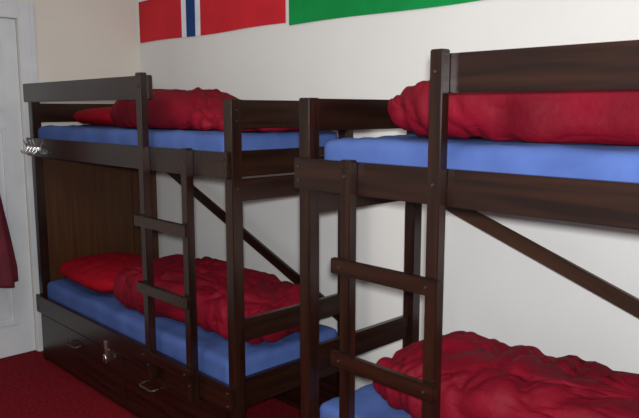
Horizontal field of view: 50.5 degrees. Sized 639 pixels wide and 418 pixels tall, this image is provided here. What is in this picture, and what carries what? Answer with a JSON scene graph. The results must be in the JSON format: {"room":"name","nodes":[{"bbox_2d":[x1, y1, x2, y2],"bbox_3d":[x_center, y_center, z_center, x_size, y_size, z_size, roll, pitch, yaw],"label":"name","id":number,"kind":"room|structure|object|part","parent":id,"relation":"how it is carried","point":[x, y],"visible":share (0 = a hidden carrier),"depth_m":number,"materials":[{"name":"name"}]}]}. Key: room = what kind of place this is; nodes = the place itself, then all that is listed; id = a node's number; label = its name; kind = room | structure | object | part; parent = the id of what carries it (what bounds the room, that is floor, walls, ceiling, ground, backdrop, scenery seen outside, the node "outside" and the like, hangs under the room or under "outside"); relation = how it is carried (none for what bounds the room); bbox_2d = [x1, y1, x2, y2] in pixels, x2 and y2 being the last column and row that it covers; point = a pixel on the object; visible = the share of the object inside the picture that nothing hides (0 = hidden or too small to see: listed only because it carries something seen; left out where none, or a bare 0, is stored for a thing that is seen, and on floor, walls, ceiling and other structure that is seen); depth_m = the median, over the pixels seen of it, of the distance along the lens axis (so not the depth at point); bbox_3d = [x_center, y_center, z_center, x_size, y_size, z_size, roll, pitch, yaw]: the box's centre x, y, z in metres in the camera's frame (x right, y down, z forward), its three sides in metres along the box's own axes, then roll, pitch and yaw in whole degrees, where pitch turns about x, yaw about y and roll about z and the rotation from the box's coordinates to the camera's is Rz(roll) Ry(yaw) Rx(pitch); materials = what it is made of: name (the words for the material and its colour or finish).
{"room":"hostel dormitory room","nodes":[
{"label":"hostel dormitory room","id":0,"kind":"room"},
{"bbox_2d":[15,0,139,350],"bbox_3d":[-1.522,-0.487,4.366,0.790,2.700,0.100,-8,11,-43],"label":"wall","id":1,"kind":"structure","parent":0,"point":[76,39],"depth_m":4.25,"materials":[{"name":"white paint"}]},
{"bbox_2d":[17,1,42,351],"bbox_3d":[-1.728,-0.164,4.127,0.100,2.130,0.020,-8,11,-43],"label":"trim","id":2,"kind":"structure","parent":1,"relation":"attached to","point":[23,22],"depth_m":4.04,"materials":[{"name":"white paint"}]},
{"bbox_2d":[28,2,37,82],"bbox_3d":[-1.699,-0.165,4.136,0.025,2.130,0.012,-8,11,-43],"label":"bead","id":3,"kind":"object","parent":2,"relation":"attached to","point":[31,13],"depth_m":4.01},
{"bbox_2d":[0,350,300,417],"bbox_3d":[-0.766,1.393,1.188,4.650,0.100,6.065,-8,11,-43],"label":"floor","id":4,"kind":"structure","parent":0,"point":[31,386],"depth_m":3.56,"materials":[{"name":"red carpet"}]},
{"bbox_2d":[23,72,352,417],"bbox_3d":[-0.752,0.158,3.557,0.875,1.658,1.953,-8,11,-43],"label":"bunk bed","id":5,"kind":"object","parent":4,"relation":"on","point":[91,198],"visible":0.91,"depth_m":3.08,"materials":[{"name":"brown wood"}]},
{"bbox_2d":[21,139,38,154],"bbox_3d":[-1.640,-0.352,3.827,0.049,0.083,0.160,-8,11,-43],"label":"coat hook rack","id":6,"kind":"object","parent":5,"relation":"attached to","point":[29,147],"visible":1,"depth_m":3.83,"materials":[{"name":"silver metal"}]},
{"bbox_3d":[-1.646,0.099,4.007,0.050,1.645,0.050,-8,11,-43],"label":"post","id":7,"kind":"part","parent":5,"relation":"part of","materials":[{"name":"brown wood"}]},
{"bbox_3d":[-1.351,0.742,3.708,0.040,0.016,0.130,-8,11,-43],"label":"drawer handle","id":8,"kind":"part","parent":5,"relation":"part of","materials":[{"name":"metal"}]},
{"bbox_3d":[-1.426,-0.587,4.127,0.570,0.108,0.026,-8,11,-43],"label":"rail","id":9,"kind":"part","parent":5,"relation":"part of","materials":[{"name":"brown wood"}]},
{"bbox_3d":[-1.300,0.809,3.711,0.022,0.266,0.992,-8,11,-43],"label":"drawer","id":10,"kind":"part","parent":5,"relation":"part of","materials":[{"name":"brown wood"}]},
{"bbox_3d":[-1.207,-0.594,3.392,0.024,0.103,1.390,-8,11,-43],"label":"guard rail","id":11,"kind":"part","parent":5,"relation":"part of","materials":[{"name":"brown wood"}]},
{"bbox_3d":[-1.415,0.254,4.238,0.570,1.210,0.018,-8,11,-43],"label":"panel","id":12,"kind":"part","parent":5,"relation":"part of","materials":[{"name":"brown wood"}]},
{"bbox_3d":[-1.014,-0.263,3.239,0.024,0.102,1.945,-8,11,-43],"label":"rail","id":13,"kind":"part","parent":5,"relation":"part of","materials":[{"name":"brown wood"}]},
{"bbox_3d":[-1.014,0.661,3.374,0.024,0.105,1.945,-8,11,-43],"label":"rail","id":14,"kind":"part","parent":5,"relation":"part of","materials":[{"name":"brown wood"}]},
{"bbox_3d":[-0.763,0.095,2.986,0.034,1.368,0.042,-8,11,-43],"label":"ladder post","id":15,"kind":"part","parent":5,"relation":"part of","materials":[{"name":"brown wood"}]},
{"bbox_3d":[-0.795,0.826,3.138,0.040,0.016,0.130,-8,11,-43],"label":"drawer handle","id":16,"kind":"part","parent":5,"relation":"part of","materials":[{"name":"metal"}]},
{"bbox_3d":[-0.659,0.905,3.054,0.022,0.266,0.837,-8,11,-43],"label":"drawer","id":17,"kind":"part","parent":5,"relation":"part of","materials":[{"name":"brown wood"}]},
{"bbox_2d":[38,125,337,151],"bbox_3d":[-0.768,-0.345,3.464,0.633,0.152,1.830,-8,11,-43],"label":"mattress","id":18,"kind":"object","parent":5,"relation":"on","point":[207,140],"visible":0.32,"depth_m":2.91,"materials":[{"name":"blue fabric"}]},
{"bbox_2d":[73,107,118,125],"bbox_3d":[-1.163,-0.538,3.901,0.516,0.110,0.404,7,11,41],"label":"pillow","id":19,"kind":"object","parent":18,"relation":"on","point":[92,116],"visible":0.39,"depth_m":3.74,"materials":[{"name":"red fabric"}]},
{"bbox_2d":[110,87,298,131],"bbox_3d":[-0.575,-0.488,3.271,0.473,0.194,1.342,-8,11,-43],"label":"duvet","id":20,"kind":"object","parent":18,"relation":"on","point":[197,108],"visible":0.72,"depth_m":3.08,"materials":[{"name":"red fabric"}]},
{"bbox_3d":[-0.530,0.282,2.769,0.034,1.060,0.042,-8,11,-43],"label":"ladder post","id":21,"kind":"part","parent":5,"relation":"part of","materials":[{"name":"brown wood"}]},
{"bbox_2d":[47,279,336,384],"bbox_3d":[-0.767,0.549,3.595,0.634,0.125,1.830,-8,11,-43],"label":"mattress","id":22,"kind":"object","parent":5,"relation":"on","point":[213,360],"visible":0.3,"depth_m":3.10,"materials":[{"name":"blue fabric"}]},
{"bbox_2d":[60,252,141,293],"bbox_3d":[-1.191,0.357,3.962,0.518,0.152,0.714,-7,11,-40],"label":"pillow","id":23,"kind":"object","parent":22,"relation":"on","point":[98,272],"visible":0.68,"depth_m":3.80,"materials":[{"name":"red fabric"}]},
{"bbox_2d":[113,254,319,344],"bbox_3d":[-0.525,0.404,3.345,1.171,0.238,0.558,7,11,39],"label":"duvet","id":24,"kind":"object","parent":22,"relation":"on","point":[264,292],"visible":0.56,"depth_m":3.19,"materials":[{"name":"red fabric"}]},
{"bbox_3d":[-0.330,0.348,2.666,0.050,1.540,0.050,-8,11,-43],"label":"post","id":25,"kind":"part","parent":5,"relation":"part of","materials":[{"name":"brown wood"}]},
{"bbox_3d":[-0.104,-0.389,2.772,0.570,0.108,0.026,-8,11,-43],"label":"rail","id":26,"kind":"part","parent":5,"relation":"part of","materials":[{"name":"brown wood"}]},
{"bbox_3d":[-0.104,-0.202,2.800,0.570,0.100,0.026,-8,11,-43],"label":"rail","id":27,"kind":"part","parent":5,"relation":"part of","materials":[{"name":"brown wood"}]},
{"bbox_3d":[-0.104,0.713,2.934,0.570,0.120,0.026,-8,11,-43],"label":"rail","id":28,"kind":"part","parent":5,"relation":"part of","materials":[{"name":"brown wood"}]},
{"bbox_3d":[0.116,0.286,3.092,0.050,1.540,0.050,-8,11,-43],"label":"post","id":29,"kind":"part","parent":5,"relation":"part of","materials":[{"name":"brown wood"}]},
{"bbox_2d":[294,40,638,417],"bbox_3d":[0.857,0.412,1.820,0.752,1.658,2.073,-8,11,-43],"label":"bunk bed","id":30,"kind":"object","parent":4,"relation":"on","point":[324,185],"visible":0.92,"depth_m":1.92,"materials":[{"name":"brown wood"}]},
{"bbox_3d":[-0.034,0.392,2.363,0.050,1.540,0.050,-8,11,-43],"label":"post","id":31,"kind":"part","parent":30,"relation":"part of","materials":[{"name":"brown wood"}]},
{"bbox_3d":[0.088,0.375,2.136,0.034,1.060,0.042,-8,11,-43],"label":"ladder post","id":32,"kind":"part","parent":30,"relation":"part of","materials":[{"name":"brown wood"}]},
{"bbox_3d":[0.168,-0.343,2.458,0.520,0.108,0.026,-8,11,-43],"label":"rail","id":33,"kind":"part","parent":30,"relation":"part of","materials":[{"name":"brown wood"}]},
{"bbox_2d":[320,383,411,417],"bbox_3d":[0.875,0.799,1.884,0.594,0.126,1.941,-8,11,-43],"label":"mattress","id":34,"kind":"object","parent":30,"relation":"on","point":[368,403],"visible":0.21,"depth_m":2.34,"materials":[{"name":"blue fabric"}]},
{"bbox_2d":[373,331,638,417],"bbox_3d":[0.918,0.622,1.856,0.552,0.237,1.777,-8,11,-43],"label":"duvet","id":35,"kind":"object","parent":34,"relation":"on","point":[482,377],"visible":0.89,"depth_m":2.03,"materials":[{"name":"red fabric"}]},
{"bbox_3d":[0.376,0.335,2.755,0.050,1.540,0.050,-8,11,-43],"label":"post","id":36,"kind":"part","parent":30,"relation":"part of","materials":[{"name":"brown wood"}]},
{"bbox_3d":[0.318,0.257,1.879,0.034,1.368,0.042,-8,11,-43],"label":"ladder post","id":37,"kind":"part","parent":30,"relation":"part of","materials":[{"name":"brown wood"}]},
{"bbox_3d":[0.639,-0.015,1.545,0.024,0.102,2.065,-8,11,-43],"label":"rail","id":38,"kind":"part","parent":30,"relation":"part of","materials":[{"name":"brown wood"}]},
{"bbox_2d":[324,134,638,182],"bbox_3d":[0.882,-0.094,1.746,0.594,0.152,1.920,-8,11,-43],"label":"mattress","id":39,"kind":"object","parent":30,"relation":"on","point":[610,162],"visible":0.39,"depth_m":1.76,"materials":[{"name":"blue fabric"}]},
{"bbox_2d":[387,80,638,144],"bbox_3d":[0.938,-0.271,1.743,0.486,0.206,1.805,-8,11,-43],"label":"duvet","id":40,"kind":"object","parent":39,"relation":"on","point":[571,116],"visible":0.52,"depth_m":1.82,"materials":[{"name":"red fabric"}]},
{"bbox_3d":[0.840,-0.287,1.294,0.024,0.103,1.485,-8,11,-43],"label":"guard rail","id":41,"kind":"part","parent":30,"relation":"part of","materials":[{"name":"brown wood"}]},
{"bbox_2d":[138,0,638,389],"bbox_3d":[0.870,-0.221,2.549,0.100,2.700,6.065,-8,11,-43],"label":"wall","id":42,"kind":"structure","parent":0,"point":[492,289],"depth_m":2.91,"materials":[{"name":"white paint"}]},
{"bbox_2d":[138,0,285,42],"bbox_3d":[-0.681,-1.369,3.922,0.003,0.706,1.465,-8,11,-43],"label":"flag","id":43,"kind":"object","parent":42,"relation":"attached to","point":[158,19],"visible":1,"depth_m":3.97,"materials":[{"name":"red fabric"}]},
{"bbox_2d":[289,0,479,24],"bbox_3d":[0.453,-1.192,2.761,0.003,0.720,1.750,-8,11,-43],"label":"flag","id":44,"kind":"object","parent":42,"relation":"attached to","point":[300,11],"visible":1,"depth_m":3.14,"materials":[{"name":"green fabric"}]},
{"bbox_3d":[-2.108,-1.409,3.659,0.840,0.670,0.100,-8,11,-43],"label":"wall","id":45,"kind":"structure","parent":0,"visible":0},
{"bbox_2d":[0,0,17,17],"bbox_3d":[-2.066,-1.121,3.657,0.840,0.100,0.020,-8,11,-43],"label":"trim","id":46,"kind":"structure","parent":45,"relation":"attached to","point":[8,8],"depth_m":3.91,"materials":[{"name":"white paint"}]},
{"bbox_3d":[-3.460,-0.216,2.513,2.920,2.700,0.100,-8,11,-43],"label":"wall","id":47,"kind":"structure","parent":0,"visible":0},
{"bbox_2d":[0,49,4,109],"bbox_3d":[-1.860,-0.788,3.940,0.022,0.420,0.015,-8,11,-43],"label":"trim","id":48,"kind":"structure","parent":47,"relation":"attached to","point":[1,79],"depth_m":3.95,"materials":[{"name":"white paint"}]},
{"bbox_2d":[1,127,11,220],"bbox_3d":[-1.860,-0.205,4.025,0.022,0.560,0.015,-8,11,-43],"label":"trim","id":49,"kind":"structure","parent":47,"relation":"attached to","point":[4,140],"depth_m":4.02,"materials":[{"name":"white paint"}]},
{"bbox_2d":[0,321,14,327],"bbox_3d":[-1.950,0.707,4.071,0.226,0.022,0.015,-8,11,-43],"label":"trim","id":50,"kind":"structure","parent":47,"relation":"attached to","point":[5,324],"depth_m":4.11,"materials":[{"name":"white paint"}]},
{"bbox_2d":[11,240,18,323],"bbox_3d":[-1.860,0.449,4.121,0.022,0.520,0.015,-8,11,-43],"label":"trim","id":51,"kind":"structure","parent":47,"relation":"attached to","point":[14,290],"depth_m":4.13,"materials":[{"name":"white paint"}]},
{"bbox_2d":[0,18,35,357],"bbox_3d":[-2.101,-0.073,3.847,0.836,2.024,0.040,-8,11,-43],"label":"door","id":52,"kind":"structure","parent":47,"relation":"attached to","point":[19,338],"depth_m":4.09,"materials":[{"name":"white paint"}]},
{"bbox_2d":[0,288,8,318],"bbox_3d":[-1.952,0.461,4.038,0.170,0.420,0.008,-8,11,-43],"label":"panel","id":53,"kind":"object","parent":52,"relation":"attached to","point":[4,306],"visible":0.4,"depth_m":4.09,"materials":[{"name":"white paint"}]},
{"bbox_2d":[0,196,17,287],"bbox_3d":[-1.899,-0.121,3.749,0.302,1.175,0.276,-1,8,-8],"label":"towel","id":54,"kind":"object","parent":52,"relation":"hanging from","point":[8,265],"visible":1,"depth_m":3.86,"materials":[{"name":"red fabric"}]}
]}

